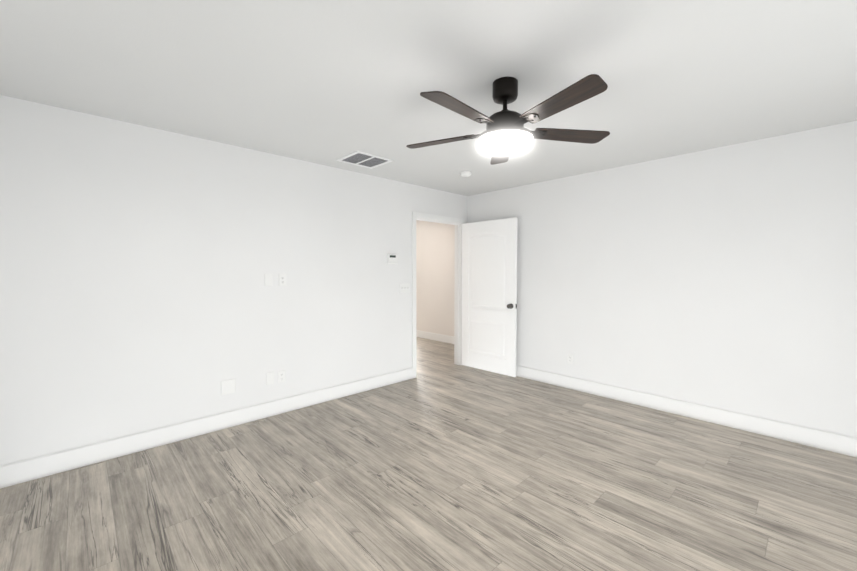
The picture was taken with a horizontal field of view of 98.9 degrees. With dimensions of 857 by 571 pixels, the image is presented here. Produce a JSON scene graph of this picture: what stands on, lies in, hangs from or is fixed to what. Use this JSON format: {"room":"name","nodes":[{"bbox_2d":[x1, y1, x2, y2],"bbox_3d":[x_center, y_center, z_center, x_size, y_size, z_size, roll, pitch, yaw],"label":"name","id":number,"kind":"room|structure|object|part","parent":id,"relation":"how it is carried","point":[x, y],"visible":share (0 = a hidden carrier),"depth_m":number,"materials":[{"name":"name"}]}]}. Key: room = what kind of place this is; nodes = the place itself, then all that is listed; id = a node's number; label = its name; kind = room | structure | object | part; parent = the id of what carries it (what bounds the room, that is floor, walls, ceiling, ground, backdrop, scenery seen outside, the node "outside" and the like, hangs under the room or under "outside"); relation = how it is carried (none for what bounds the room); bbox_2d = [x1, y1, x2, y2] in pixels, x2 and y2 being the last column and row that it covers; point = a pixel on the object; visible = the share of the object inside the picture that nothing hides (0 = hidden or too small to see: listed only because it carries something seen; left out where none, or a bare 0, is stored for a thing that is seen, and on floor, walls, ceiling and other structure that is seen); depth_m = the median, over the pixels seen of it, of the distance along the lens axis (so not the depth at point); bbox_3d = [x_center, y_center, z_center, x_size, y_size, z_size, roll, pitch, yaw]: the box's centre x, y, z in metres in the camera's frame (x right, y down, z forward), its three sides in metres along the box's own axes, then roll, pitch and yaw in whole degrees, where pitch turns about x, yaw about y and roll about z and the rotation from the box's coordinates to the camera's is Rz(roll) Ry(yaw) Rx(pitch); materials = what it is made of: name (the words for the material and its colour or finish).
{"room":"empty bedroom","nodes":[
{"label":"empty bedroom","id":0,"kind":"room"},
{"bbox_2d":[0,95,466,465],"bbox_3d":[-0.759,-0.024,4.165,5.708,2.440,0.120,-2,3,-44],"label":"wall","id":1,"kind":"structure","parent":0,"point":[137,263],"depth_m":2.89,"materials":[{"name":"paint"}]},
{"bbox_2d":[0,368,412,487],"bbox_3d":[-1.437,1.153,3.470,3.408,0.140,0.015,-2,3,-44],"label":"baseboard","id":2,"kind":"structure","parent":1,"relation":"attached to","point":[22,471],"depth_m":2.91,"materials":[{"name":"white wood"}]},
{"bbox_2d":[221,378,235,394],"bbox_3d":[-1.735,0.879,3.181,0.116,0.125,0.007,-2,3,-44],"label":"electrical outlet cover","id":3,"kind":"object","parent":1,"relation":"attached to","point":[228,386],"visible":1,"depth_m":3.18,"materials":[{"name":"white plastic"}]},
{"bbox_2d":[264,274,272,285],"bbox_3d":[-1.478,-0.052,3.391,0.070,0.114,0.007,-2,3,-44],"label":"electrical outlet cover","id":4,"kind":"object","parent":1,"relation":"attached to","point":[268,279],"visible":1,"depth_m":3.39,"materials":[{"name":"white plastic"}]},
{"bbox_2d":[266,372,273,384],"bbox_3d":[-1.477,0.867,3.426,0.070,0.114,0.007,-2,3,-44],"label":"electrical outlet cover","id":5,"kind":"object","parent":1,"relation":"attached to","point":[269,377],"visible":1,"depth_m":3.42,"materials":[{"name":"white plastic"}]},
{"bbox_2d":[278,370,284,382],"bbox_3d":[-1.399,0.869,3.500,0.070,0.114,0.009,-2,3,-44],"label":"electrical outlet","id":6,"kind":"object","parent":1,"relation":"attached to","point":[281,376],"visible":1,"depth_m":3.50,"materials":[{"name":"white plastic"}]},
{"bbox_2d":[279,274,285,285],"bbox_3d":[-1.384,-0.053,3.479,0.070,0.114,0.009,-2,3,-44],"label":"electrical outlet","id":7,"kind":"object","parent":1,"relation":"attached to","point":[282,279],"visible":1,"depth_m":3.48,"materials":[{"name":"white plastic"}]},
{"bbox_2d":[387,254,396,263],"bbox_3d":[-0.429,-0.317,4.365,0.140,0.115,0.028,-2,3,-44],"label":"thermostat","id":8,"kind":"object","parent":1,"relation":"attached to","point":[391,258],"visible":0.96,"depth_m":4.35,"materials":[{"name":"white plastic"}]},
{"bbox_2d":[399,283,409,292],"bbox_3d":[-0.291,0.033,4.517,0.163,0.114,0.018,-2,3,-44],"label":"switch plate","id":9,"kind":"object","parent":1,"relation":"attached to","point":[404,288],"visible":1,"depth_m":4.52,"materials":[{"name":"white plastic"}]},
{"bbox_2d":[412,212,464,378],"bbox_3d":[0.113,0.115,5.000,1.000,2.100,0.152,-2,3,-44],"label":"door frame","id":10,"kind":"structure","parent":1,"relation":"attached to","point":[457,222],"depth_m":5.23,"materials":[{"name":"white wood"}]},
{"bbox_2d":[462,218,517,376],"bbox_3d":[0.798,0.146,4.944,0.875,2.018,0.035,2,3,45],"label":"door leaf","id":11,"kind":"structure","parent":1,"relation":"in","point":[489,282],"depth_m":4.90,"materials":[{"name":"white wood"}]},
{"bbox_2d":[507,304,516,308],"bbox_3d":[1.074,0.262,4.672,0.096,0.066,0.173,2,3,45],"label":"door knob","id":12,"kind":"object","parent":11,"relation":"attached to","point":[510,306],"depth_m":4.64,"materials":[{"name":"grey metal"}]},
{"bbox_2d":[0,337,856,570],"bbox_3d":[-0.645,1.250,4.093,5.708,0.100,8.940,-2,3,-44],"label":"floor","id":13,"kind":"structure","parent":0,"point":[441,461],"depth_m":2.23,"materials":[{"name":"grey wood"}]},
{"bbox_2d":[0,0,856,195],"bbox_3d":[-0.645,-1.289,3.997,5.708,0.100,8.940,-2,3,-44],"label":"ceiling","id":14,"kind":"structure","parent":0,"point":[327,82],"depth_m":1.99,"materials":[{"name":"paint"}]},
{"bbox_2d":[336,151,393,168],"bbox_3d":[-0.620,-1.218,3.575,0.415,0.009,0.380,-2,3,-44],"label":"ceiling vent","id":15,"kind":"object","parent":14,"relation":"in","point":[363,159],"visible":0.98,"depth_m":3.57,"materials":[{"name":"white metal"}]},
{"bbox_2d":[460,171,471,176],"bbox_3d":[0.411,-1.220,4.034,0.124,0.040,0.124,-2,3,-44],"label":"smoke detector","id":16,"kind":"object","parent":14,"relation":"attached to","point":[466,173],"visible":1,"depth_m":3.99,"materials":[{"name":"white plastic"}]},
{"bbox_2d":[406,74,609,164],"bbox_3d":[0.407,-0.976,2.090,1.195,0.381,1.237,-2,3,-44],"label":"fan","id":17,"kind":"object","parent":14,"relation":"hanging from","point":[504,136],"visible":1,"depth_m":2.02,"materials":[{"name":"brown wood"}]},
{"bbox_3d":[0.073,-0.902,2.305,0.470,0.006,0.132,1,13,26],"label":"blade","id":18,"kind":"part","parent":17,"relation":"part of","materials":[{"name":"brown wood"}]},
{"bbox_3d":[0.158,-0.884,1.831,0.132,0.006,0.470,17,13,42],"label":"blade","id":19,"kind":"part","parent":17,"relation":"part of","materials":[{"name":"brown wood"}]},
{"label":"blade","id":20,"kind":"part","parent":17,"relation":"part of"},
{"bbox_2d":[477,130,532,155],"bbox_3d":[0.442,-0.815,2.129,0.314,0.057,0.314,-2,3,-44],"label":"diffuser","id":21,"kind":"object","parent":17,"relation":"attached to","point":[490,142],"depth_m":2.04,"materials":[{"name":"white glass"}]},
{"bbox_3d":[0.635,-0.882,1.764,0.132,0.006,0.470,11,-3,-28],"label":"blade","id":22,"kind":"part","parent":17,"relation":"part of","materials":[{"name":"brown wood"}]},
{"bbox_3d":[0.846,-0.898,2.198,0.470,0.006,0.132,0,-9,-10],"label":"blade","id":23,"kind":"part","parent":17,"relation":"part of","materials":[{"name":"brown wood"}]},
{"bbox_2d":[416,220,454,335],"bbox_3d":[-0.239,-0.157,7.669,0.120,2.440,4.245,-2,3,-44],"label":"wall","id":24,"kind":"structure","parent":0,"point":[435,262],"depth_m":7.19,"materials":[{"name":"paint"}]},
{"bbox_2d":[416,330,453,343],"bbox_3d":[0.439,1.023,6.903,0.015,0.140,2.135,-2,3,-44],"label":"baseboard","id":25,"kind":"structure","parent":24,"relation":"attached to","point":[435,336],"depth_m":7.19,"materials":[{"name":"white wood"}]},
{"bbox_2d":[467,121,856,437],"bbox_3d":[2.180,-0.007,3.721,0.120,2.440,4.575,-2,3,-44],"label":"wall","id":26,"kind":"structure","parent":0,"point":[724,277],"depth_m":3.29,"materials":[{"name":"paint"}]},
{"bbox_2d":[567,354,572,363],"bbox_3d":[1.636,0.849,4.233,0.009,0.114,0.070,-2,3,-44],"label":"electrical outlet","id":27,"kind":"object","parent":26,"relation":"attached to","point":[569,358],"visible":1,"depth_m":4.23,"materials":[{"name":"white plastic"}]},
{"bbox_2d":[516,365,856,456],"bbox_3d":[2.075,1.142,3.768,0.028,0.140,4.425,-2,3,-44],"label":"baseboard","id":28,"kind":"structure","parent":26,"relation":"attached to","point":[829,441],"depth_m":3.29,"materials":[{"name":"white wood"}]}
]}

